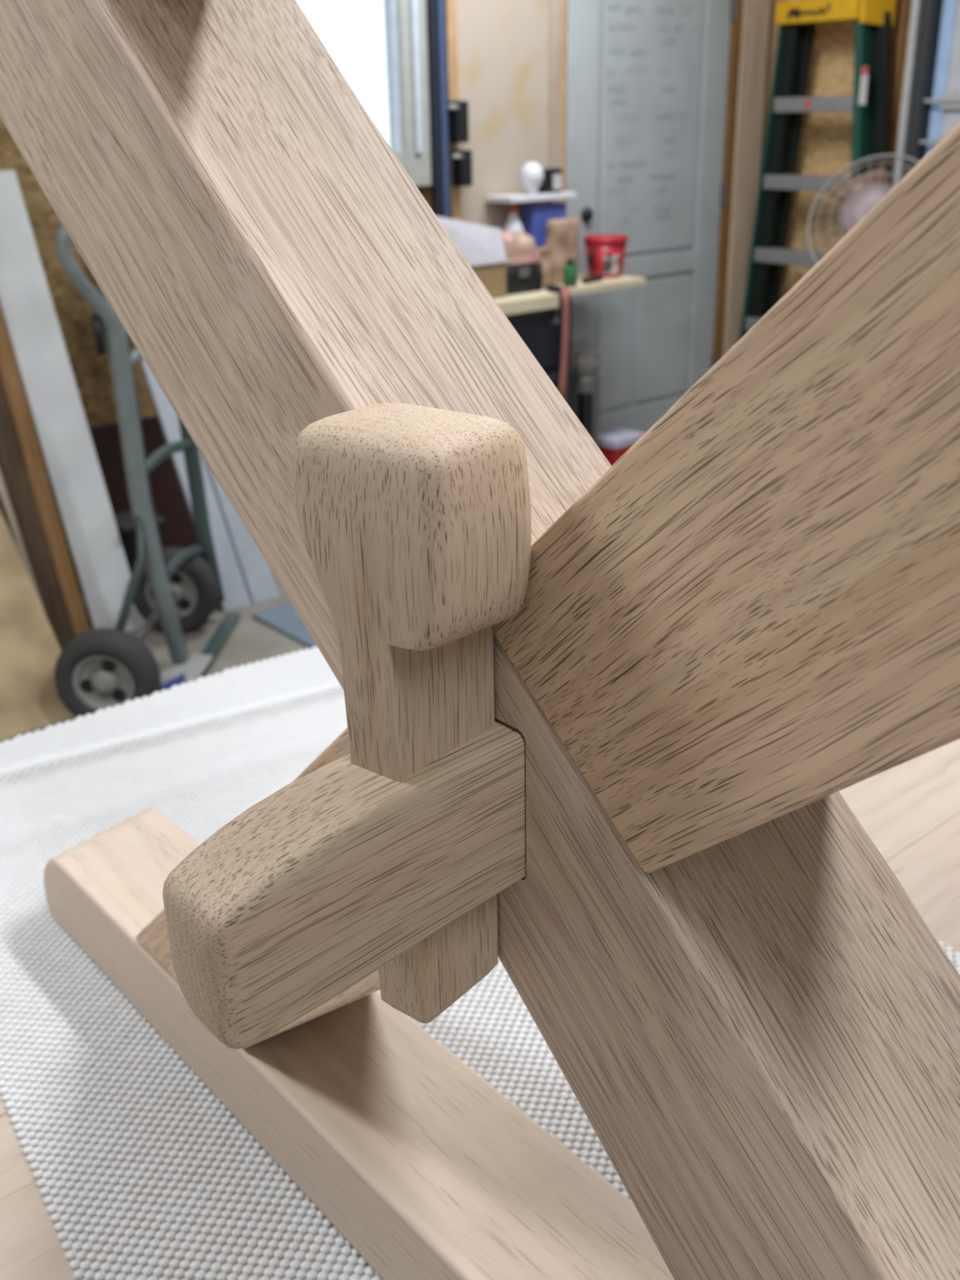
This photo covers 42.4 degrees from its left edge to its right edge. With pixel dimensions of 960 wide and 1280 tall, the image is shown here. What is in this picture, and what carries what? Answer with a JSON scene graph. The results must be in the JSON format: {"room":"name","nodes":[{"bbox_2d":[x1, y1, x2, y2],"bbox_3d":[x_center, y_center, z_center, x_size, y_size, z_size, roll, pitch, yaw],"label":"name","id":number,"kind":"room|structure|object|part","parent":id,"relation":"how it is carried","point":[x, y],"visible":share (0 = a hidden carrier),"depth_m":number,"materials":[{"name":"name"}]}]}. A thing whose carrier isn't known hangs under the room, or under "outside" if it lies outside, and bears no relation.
{"room":"workspace","nodes":[
{"label":"workspace","id":0,"kind":"room"},
{"bbox_2d":[0,567,311,782],"bbox_3d":[0.867,0.278,2.932,11.000,0.100,10.500,-19,29,-36],"label":"floor","id":1,"kind":"structure","parent":0,"point":[251,640],"depth_m":3.52,"materials":[{"name":"concrete"}]},
{"bbox_2d":[0,471,44,612],"bbox_3d":[-1.307,-0.490,3.309,0.020,1.104,0.491,-19,29,-36],"label":"batten","id":2,"kind":"object","parent":1,"relation":"on","point":[4,499],"visible":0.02,"depth_m":3.32,"materials":[{"name":"wood"}]},
{"bbox_2d":[0,510,74,739],"bbox_3d":[-1.735,-0.212,2.865,1.225,0.969,0.841,-19,29,-36],"label":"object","id":3,"kind":"object","parent":1,"relation":"on","point":[30,651],"visible":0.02,"depth_m":3.10,"materials":[{"name":"beige wood"}]},
{"bbox_2d":[0,380,75,651],"bbox_3d":[-1.332,-0.627,3.382,0.082,1.308,0.506,-19,29,-36],"label":"board","id":4,"kind":"object","parent":1,"relation":"on","point":[13,470],"visible":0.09,"depth_m":3.42,"materials":[{"name":"brown wood"}]},
{"bbox_2d":[0,306,89,635],"bbox_3d":[-1.290,-0.675,3.429,0.052,1.357,0.467,-19,29,-36],"label":"board","id":5,"kind":"object","parent":1,"relation":"on","point":[10,378],"visible":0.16,"depth_m":3.45,"materials":[{"name":"brown wood"}]},
{"bbox_2d":[0,169,144,631],"bbox_3d":[-1.202,-0.657,3.510,0.147,1.249,0.475,-19,29,-36],"label":"board","id":6,"kind":"object","parent":1,"relation":"on","point":[50,388],"visible":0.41,"depth_m":3.50,"materials":[{"name":"paint"}]},
{"bbox_2d":[113,510,164,575],"bbox_3d":[-1.024,-0.232,3.722,0.128,0.285,0.149,-19,29,-36],"label":"bin","id":7,"kind":"object","parent":1,"relation":"on","point":[125,522],"visible":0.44,"depth_m":3.63,"materials":[{"name":"plastic"}]},
{"bbox_2d":[88,415,200,556],"bbox_3d":[-1.097,-0.433,3.920,0.400,0.508,0.089,-19,29,-36],"label":"panel","id":8,"kind":"object","parent":1,"relation":"on","point":[169,502],"visible":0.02,"depth_m":3.92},
{"bbox_2d":[53,222,240,717],"bbox_3d":[-0.875,-0.470,3.116,0.300,1.194,0.749,0,23,3],"label":"hand truck","id":9,"kind":"object","parent":1,"relation":"on","point":[175,590],"visible":0.81,"depth_m":3.06,"materials":[{"name":"paint"}]},
{"bbox_3d":[-0.865,-0.909,3.004,0.080,0.301,0.534,2,23,8],"label":"handle","id":10,"kind":"part","parent":9,"relation":"part of","materials":[{"name":"paint"}]},
{"bbox_3d":[-0.830,-0.389,3.072,0.110,0.964,0.051,-10,25,-20],"label":"frame rail","id":11,"kind":"part","parent":9,"relation":"part of","materials":[{"name":"metal"}]},
{"bbox_3d":[-0.804,-0.555,3.457,0.089,0.963,0.053,-7,24,-12],"label":"frame rail","id":12,"kind":"part","parent":9,"relation":"part of","materials":[{"name":"metal"}]},
{"bbox_3d":[-0.739,0.010,3.466,0.042,0.008,0.440,0,23,3],"label":"toe plate","id":13,"kind":"part","parent":9,"relation":"part of","materials":[{"name":"paint"}]},
{"bbox_2d":[133,344,251,612],"bbox_3d":[-0.917,-0.653,3.738,0.093,1.056,0.544,-19,29,-36],"label":"panel","id":14,"kind":"object","parent":1,"relation":"on","point":[235,592],"visible":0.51,"depth_m":3.74,"materials":[{"name":"grey paint"}]},
{"bbox_2d":[204,459,279,604],"bbox_3d":[-0.841,-0.679,3.797,0.093,1.056,0.544,-19,29,-36],"label":"panel","id":15,"kind":"object","parent":1,"relation":"on","point":[257,575],"visible":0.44,"depth_m":3.79,"materials":[{"name":"grey paint"}]},
{"bbox_2d":[252,602,317,648],"bbox_3d":[-0.298,-0.067,3.649,0.540,0.012,0.540,-19,29,-36],"label":"sheet","id":16,"kind":"object","parent":1,"relation":"on","point":[284,619],"visible":0.24,"depth_m":3.61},
{"bbox_2d":[0,688,959,1279],"bbox_3d":[0.221,0.595,1.129,2.700,0.760,1.340,-19,29,-36],"label":"workbench","id":17,"kind":"object","parent":1,"relation":"on","point":[909,811],"visible":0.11,"depth_m":1.01,"materials":[{"name":"brown wood"}]},
{"bbox_2d":[0,646,959,1279],"bbox_3d":[-0.036,0.242,0.990,0.818,0.008,1.177,-19,29,-36],"label":"mat","id":18,"kind":"object","parent":17,"relation":"on","point":[56,806],"visible":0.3,"depth_m":0.90,"materials":[{"name":"fabric"}]},
{"bbox_2d":[0,0,959,1279],"bbox_3d":[0.133,-0.063,0.707,1.077,0.779,1.241,6,24,16],"label":"table base","id":19,"kind":"object","parent":18,"relation":"on","point":[607,724],"visible":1,"depth_m":0.44,"materials":[{"name":"brown wood"}]},
{"bbox_2d":[506,296,572,408],"bbox_3d":[0.089,-0.902,4.650,0.460,0.745,0.310,-19,29,-36],"label":"base cabinet","id":20,"kind":"object","parent":1,"relation":"on","point":[543,339],"visible":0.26,"depth_m":4.52,"materials":[{"name":"black plastic"}]},
{"bbox_3d":[0.179,-1.158,4.419,0.260,0.015,0.015,-19,29,-36],"label":"drawer pull","id":21,"kind":"part","parent":20,"relation":"part of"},
{"bbox_3d":[0.171,-1.082,4.464,0.440,0.220,0.015,-19,29,-36],"label":"drawer","id":22,"kind":"part","parent":20,"relation":"part of","materials":[{"name":"black metal"}]},
{"bbox_3d":[0.183,-0.938,4.513,0.260,0.015,0.015,-19,29,-36],"label":"drawer pull","id":23,"kind":"part","parent":20,"relation":"part of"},
{"bbox_3d":[0.175,-0.866,4.556,0.440,0.210,0.015,-19,29,-36],"label":"drawer","id":24,"kind":"part","parent":20,"relation":"part of","materials":[{"name":"black metal"}]},
{"bbox_2d":[493,271,645,299],"bbox_3d":[0.106,-1.263,4.511,1.135,0.028,0.300,-19,29,-36],"label":"board","id":25,"kind":"object","parent":20,"relation":"on","point":[623,282],"visible":0.26,"depth_m":4.62,"materials":[{"name":"brown wood"}]},
{"bbox_2d":[436,216,506,298],"bbox_3d":[-0.096,-1.316,4.243,0.320,0.288,0.205,-19,29,-36],"label":"cardboard box","id":26,"kind":"object","parent":25,"relation":"on","point":[482,246],"visible":0.33,"depth_m":4.21,"materials":[{"name":"white cardboard"}]},
{"bbox_2d":[506,262,542,295],"bbox_3d":[0.128,-1.290,4.416,0.180,0.095,0.107,-19,29,-36],"label":"case","id":27,"kind":"object","parent":25,"relation":"on","point":[520,278],"visible":0.72,"depth_m":4.38,"materials":[{"name":"plastic"}]},
{"bbox_2d":[501,231,540,266],"bbox_3d":[0.125,-1.388,4.375,0.191,0.108,0.119,-19,29,-36],"label":"paper bag","id":28,"kind":"object","parent":27,"relation":"on","point":[520,247],"visible":0.67,"depth_m":4.34,"materials":[{"name":"paper"}]},
{"bbox_3d":[0.125,-1.323,4.404,0.180,0.025,0.100,-19,29,-36],"label":"case lid","id":29,"kind":"part","parent":27,"relation":"part of","materials":[{"name":"black plastic"}]},
{"bbox_2d":[494,292,559,315],"bbox_3d":[0.132,-1.167,4.314,0.340,0.048,0.060,-19,29,-36],"label":"board offcut","id":30,"kind":"object","parent":25,"relation":"attached to","point":[542,301],"visible":0.56,"depth_m":4.31,"materials":[{"name":"brown wood"}]},
{"bbox_2d":[522,201,566,247],"bbox_3d":[0.244,-1.511,4.699,0.170,0.275,0.070,-19,29,-36],"label":"pack","id":31,"kind":"object","parent":25,"relation":"on","point":[535,216],"visible":0.46,"depth_m":4.62},
{"bbox_2d":[537,247,552,288],"bbox_3d":[0.222,-1.361,4.522,0.081,0.139,0.072,-19,29,-36],"label":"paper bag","id":32,"kind":"object","parent":25,"relation":"on","point":[545,261],"visible":0.38,"depth_m":4.50,"materials":[{"name":"brown paper"}]},
{"bbox_2d":[544,284,560,324],"bbox_3d":[0.262,-1.210,4.466,0.040,0.135,0.054,-19,29,-36],"label":"clamp","id":33,"kind":"object","parent":25,"relation":"attached to","point":[556,289],"visible":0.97,"depth_m":4.45,"materials":[{"name":"grey metal"}]},
{"bbox_2d":[543,217,579,284],"bbox_3d":[0.308,-1.452,4.617,0.152,0.228,0.095,-19,29,-36],"label":"paper bag","id":34,"kind":"object","parent":25,"relation":"on","point":[562,234],"visible":0.77,"depth_m":4.57,"materials":[{"name":"brown paper"}]},
{"bbox_2d":[559,286,569,400],"bbox_3d":[0.297,-1.065,4.567,0.050,0.457,0.045,-19,29,-36],"label":"strap","id":35,"kind":"object","parent":25,"relation":"hanging from","point":[565,290],"visible":0.78,"depth_m":4.54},
{"bbox_2d":[563,257,577,287],"bbox_3d":[0.330,-1.342,4.521,0.050,0.100,0.049,-19,29,-36],"label":"bottle","id":36,"kind":"object","parent":25,"relation":"on","point":[570,272],"visible":0.98,"depth_m":4.51,"materials":[{"name":"plastic"}]},
{"bbox_2d":[581,274,603,284],"bbox_3d":[0.421,-1.352,4.637,0.023,0.024,0.112,17,29,36],"label":"handle grip","id":37,"kind":"object","parent":25,"relation":"on","point":[597,277],"visible":1,"depth_m":4.62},
{"bbox_2d":[583,233,627,278],"bbox_3d":[0.483,-1.478,4.770,0.169,0.150,0.169,-1,23,-1],"label":"tub","id":38,"kind":"object","parent":25,"relation":"on","point":[605,252],"visible":0.94,"depth_m":4.71,"materials":[{"name":"plastic"}]},
{"bbox_2d":[570,337,601,446],"bbox_3d":[0.410,-0.923,4.929,0.142,0.553,0.143,-19,29,-36],"label":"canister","id":39,"kind":"object","parent":1,"relation":"on","point":[585,381],"visible":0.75,"depth_m":4.84,"materials":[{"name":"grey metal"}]},
{"bbox_2d":[598,427,644,466],"bbox_3d":[0.570,-0.786,5.133,0.190,0.135,0.150,-19,29,-36],"label":"bucket","id":40,"kind":"object","parent":1,"relation":"on","point":[613,443],"visible":0.44,"depth_m":5.06,"materials":[{"name":"red plastic"}]},
{"bbox_3d":[0.569,-0.833,5.113,0.190,0.034,0.150,-19,29,-36],"label":"box lid","id":41,"kind":"part","parent":40,"relation":"part of","materials":[{"name":"white plastic"}]},
{"bbox_2d":[738,0,896,340],"bbox_3d":[1.445,-1.771,5.301,0.161,1.780,0.752,-19,29,-36],"label":"step ladder","id":42,"kind":"object","parent":1,"relation":"on","point":[869,104],"visible":0.65,"depth_m":5.15,"materials":[{"name":"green plastic"}]},
{"bbox_3d":[1.247,-1.809,5.515,0.090,1.690,0.150,-19,29,-36],"label":"rail","id":43,"kind":"part","parent":42,"relation":"part of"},
{"bbox_3d":[1.273,-1.799,5.490,0.065,1.690,0.198,-19,29,-36],"label":"rail","id":44,"kind":"part","parent":42,"relation":"part of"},
{"bbox_3d":[1.328,-1.814,5.510,0.049,1.700,0.225,-15,27,-30],"label":"rail","id":45,"kind":"part","parent":42,"relation":"part of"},
{"bbox_3d":[1.567,-1.668,5.170,0.065,1.690,0.158,-19,29,-36],"label":"rail","id":46,"kind":"part","parent":42,"relation":"part of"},
{"bbox_3d":[1.580,-1.661,5.153,0.090,1.690,0.180,-19,29,-36],"label":"rail","id":47,"kind":"part","parent":42,"relation":"part of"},
{"bbox_3d":[1.654,-1.670,5.157,0.225,1.700,0.049,19,30,38],"label":"rail","id":48,"kind":"part","parent":42,"relation":"part of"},
{"bbox_2d":[806,154,919,264],"bbox_3d":[1.556,-1.262,4.852,0.459,1.194,0.497,-19,29,-36],"label":"pedestal fan","id":49,"kind":"object","parent":1,"relation":"on","point":[858,195],"visible":0.31,"depth_m":4.66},
{"bbox_3d":[1.434,-1.695,4.682,0.228,0.184,0.119,-1,23,1],"label":"blade","id":50,"kind":"part","parent":49,"relation":"part of","materials":[{"name":"white plastic"}]},
{"bbox_2d":[0,0,434,580],"bbox_3d":[-1.313,-1.415,3.532,6.900,2.620,0.053,-19,29,-36],"label":"wall","id":51,"kind":"structure","parent":0,"point":[91,371],"depth_m":3.76,"materials":[{"name":"brown wood"}]},
{"bbox_2d":[383,0,431,186],"bbox_3d":[-0.637,-1.987,3.870,1.135,1.120,0.102,-19,29,-36],"label":"window","id":52,"kind":"structure","parent":51,"relation":"in","point":[405,20],"depth_m":4.23,"materials":[{"name":"plastic"}]},
{"bbox_3d":[-0.221,-2.138,4.127,0.023,0.960,0.012,-19,29,-36],"label":"sash rail","id":53,"kind":"part","parent":52,"relation":"part of","materials":[{"name":"plastic"}]},
{"bbox_2d":[427,0,472,218],"bbox_3d":[-0.105,-2.100,4.211,0.132,1.300,0.065,-19,29,-36],"label":"upright","id":54,"kind":"object","parent":51,"relation":"attached to","point":[449,119],"visible":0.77,"depth_m":4.33,"materials":[{"name":"blue metal"}]},
{"bbox_3d":[-0.131,-2.094,4.198,0.026,1.300,0.010,-19,29,-36],"label":"rail","id":55,"kind":"part","parent":54,"relation":"part of","materials":[{"name":"blue metal"}]},
{"bbox_2d":[446,0,461,221],"bbox_3d":[-0.110,-1.813,4.406,0.057,2.620,0.050,-19,29,-36],"label":"trim","id":56,"kind":"structure","parent":51,"relation":"attached to","point":[451,4],"depth_m":4.32,"materials":[{"name":"brown wood"}]},
{"bbox_2d":[456,0,549,231],"bbox_3d":[0.078,-1.883,4.559,0.448,2.620,0.038,-19,29,-36],"label":"wall panel","id":57,"kind":"object","parent":51,"relation":"attached to","point":[503,45],"depth_m":4.51,"materials":[{"name":"beige wood"}]},
{"bbox_2d":[486,191,576,203],"bbox_3d":[0.193,-1.652,4.616,0.330,0.022,0.140,-19,29,-36],"label":"wall shelf","id":58,"kind":"object","parent":51,"relation":"attached to","point":[523,197],"visible":0.91,"depth_m":4.55,"materials":[{"name":"white plastic"}]},
{"bbox_2d":[520,161,543,194],"bbox_3d":[0.192,-1.706,4.572,0.088,0.112,0.087,-19,29,-36],"label":"light bulb","id":59,"kind":"object","parent":58,"relation":"on","point":[531,175],"visible":1,"depth_m":4.54,"materials":[{"name":"white glass"}]},
{"bbox_2d":[537,168,562,193],"bbox_3d":[0.264,-1.720,4.638,0.084,0.085,0.052,-19,29,-36],"label":"desk clock","id":60,"kind":"object","parent":58,"relation":"on","point":[552,182],"visible":0.93,"depth_m":4.62,"materials":[{"name":"black plastic"}]},
{"bbox_2d":[548,0,561,202],"bbox_3d":[0.272,-1.948,4.702,0.050,2.620,0.050,-19,29,-36],"label":"trim","id":61,"kind":"structure","parent":51,"relation":"attached to","point":[555,6],"depth_m":4.62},
{"bbox_2d":[560,0,566,202],"bbox_3d":[0.302,-1.960,4.729,0.031,2.620,0.045,-19,29,-36],"label":"trim","id":62,"kind":"structure","parent":51,"relation":"attached to","point":[563,20],"depth_m":4.66,"materials":[{"name":"brown wood"}]},
{"bbox_2d":[564,0,737,433],"bbox_3d":[0.701,-1.832,5.123,0.965,2.040,0.072,-19,29,-36],"label":"door","id":63,"kind":"structure","parent":51,"relation":"in","point":[646,80],"depth_m":5.11,"materials":[{"name":"paint"}]},
{"bbox_3d":[0.428,-1.682,4.901,0.056,0.056,0.027,-19,29,-36],"label":"knob","id":64,"kind":"part","parent":63,"relation":"part of","materials":[{"name":"black plastic"}]},
{"bbox_3d":[0.571,-1.238,5.245,0.208,0.507,0.011,-19,29,-36],"label":"panel","id":65,"kind":"part","parent":63,"relation":"part of","materials":[{"name":"paint"}]},
{"bbox_3d":[0.693,-2.139,4.989,0.574,1.100,0.011,-19,29,-36],"label":"panel","id":66,"kind":"part","parent":63,"relation":"part of","materials":[{"name":"paint"}]},
{"bbox_3d":[0.800,-1.319,5.424,0.336,0.507,0.011,-19,29,-36],"label":"panel","id":67,"kind":"part","parent":63,"relation":"part of","materials":[{"name":"paint"}]},
{"bbox_2d":[712,0,743,361],"bbox_3d":[1.061,-2.225,5.312,0.060,2.620,0.055,-19,29,-36],"label":"trim","id":68,"kind":"structure","parent":51,"relation":"attached to","point":[735,32],"depth_m":5.37,"materials":[{"name":"brown wood"}]},
{"bbox_2d":[723,0,771,355],"bbox_3d":[1.153,-2.256,5.380,0.173,2.620,0.062,-19,29,-36],"label":"wooden board","id":69,"kind":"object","parent":51,"relation":"attached to","point":[756,13],"depth_m":5.41,"materials":[{"name":"brown wood"}]},
{"bbox_2d":[503,206,524,232],"bbox_3d":[0.126,-1.469,4.608,0.076,0.274,0.075,-19,29,-36],"label":"spray bottle","id":70,"kind":"object","parent":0,"point":[513,224],"visible":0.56,"depth_m":4.55,"materials":[{"name":"white plastic"}]},
{"bbox_2d":[779,0,912,299],"bbox_3d":[3.280,-1.444,3.385,0.071,2.620,6.200,-19,29,-36],"label":"wall","id":71,"kind":"structure","parent":0,"point":[825,148],"depth_m":5.31,"materials":[{"name":"beige wood"}]},
{"bbox_2d":[759,0,787,179],"bbox_3d":[1.279,-2.300,5.479,0.040,2.620,0.080,-19,29,-36],"label":"trim","id":72,"kind":"structure","parent":71,"relation":"attached to","point":[774,28],"depth_m":5.37,"materials":[{"name":"brown wood"}]},
{"bbox_2d":[891,0,897,50],"bbox_3d":[1.640,-2.501,4.939,0.022,1.400,0.063,-19,29,-36],"label":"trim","id":73,"kind":"structure","parent":71,"relation":"attached to","point":[896,0],"depth_m":4.94,"materials":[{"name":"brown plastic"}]},
{"bbox_2d":[888,0,911,186],"bbox_3d":[1.679,-2.125,5.051,0.030,2.620,0.047,-19,29,-36],"label":"trim","id":74,"kind":"structure","parent":71,"relation":"attached to","point":[903,6],"depth_m":4.96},
{"bbox_2d":[893,0,959,186],"bbox_3d":[2.599,-1.583,4.021,0.121,2.400,2.740,-19,29,-36],"label":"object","id":75,"kind":"structure","parent":71,"relation":"in","point":[930,110],"depth_m":4.82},
{"bbox_3d":[2.674,-1.518,4.017,0.046,0.440,2.600,-19,29,-36],"label":"panel","id":76,"kind":"part","parent":75,"relation":"part of","materials":[{"name":"white"}]},
{"bbox_3d":[2.665,-1.950,3.832,0.046,0.440,2.600,-19,29,-36],"label":"panel","id":77,"kind":"part","parent":75,"relation":"part of","materials":[{"name":"white"}]}
]}

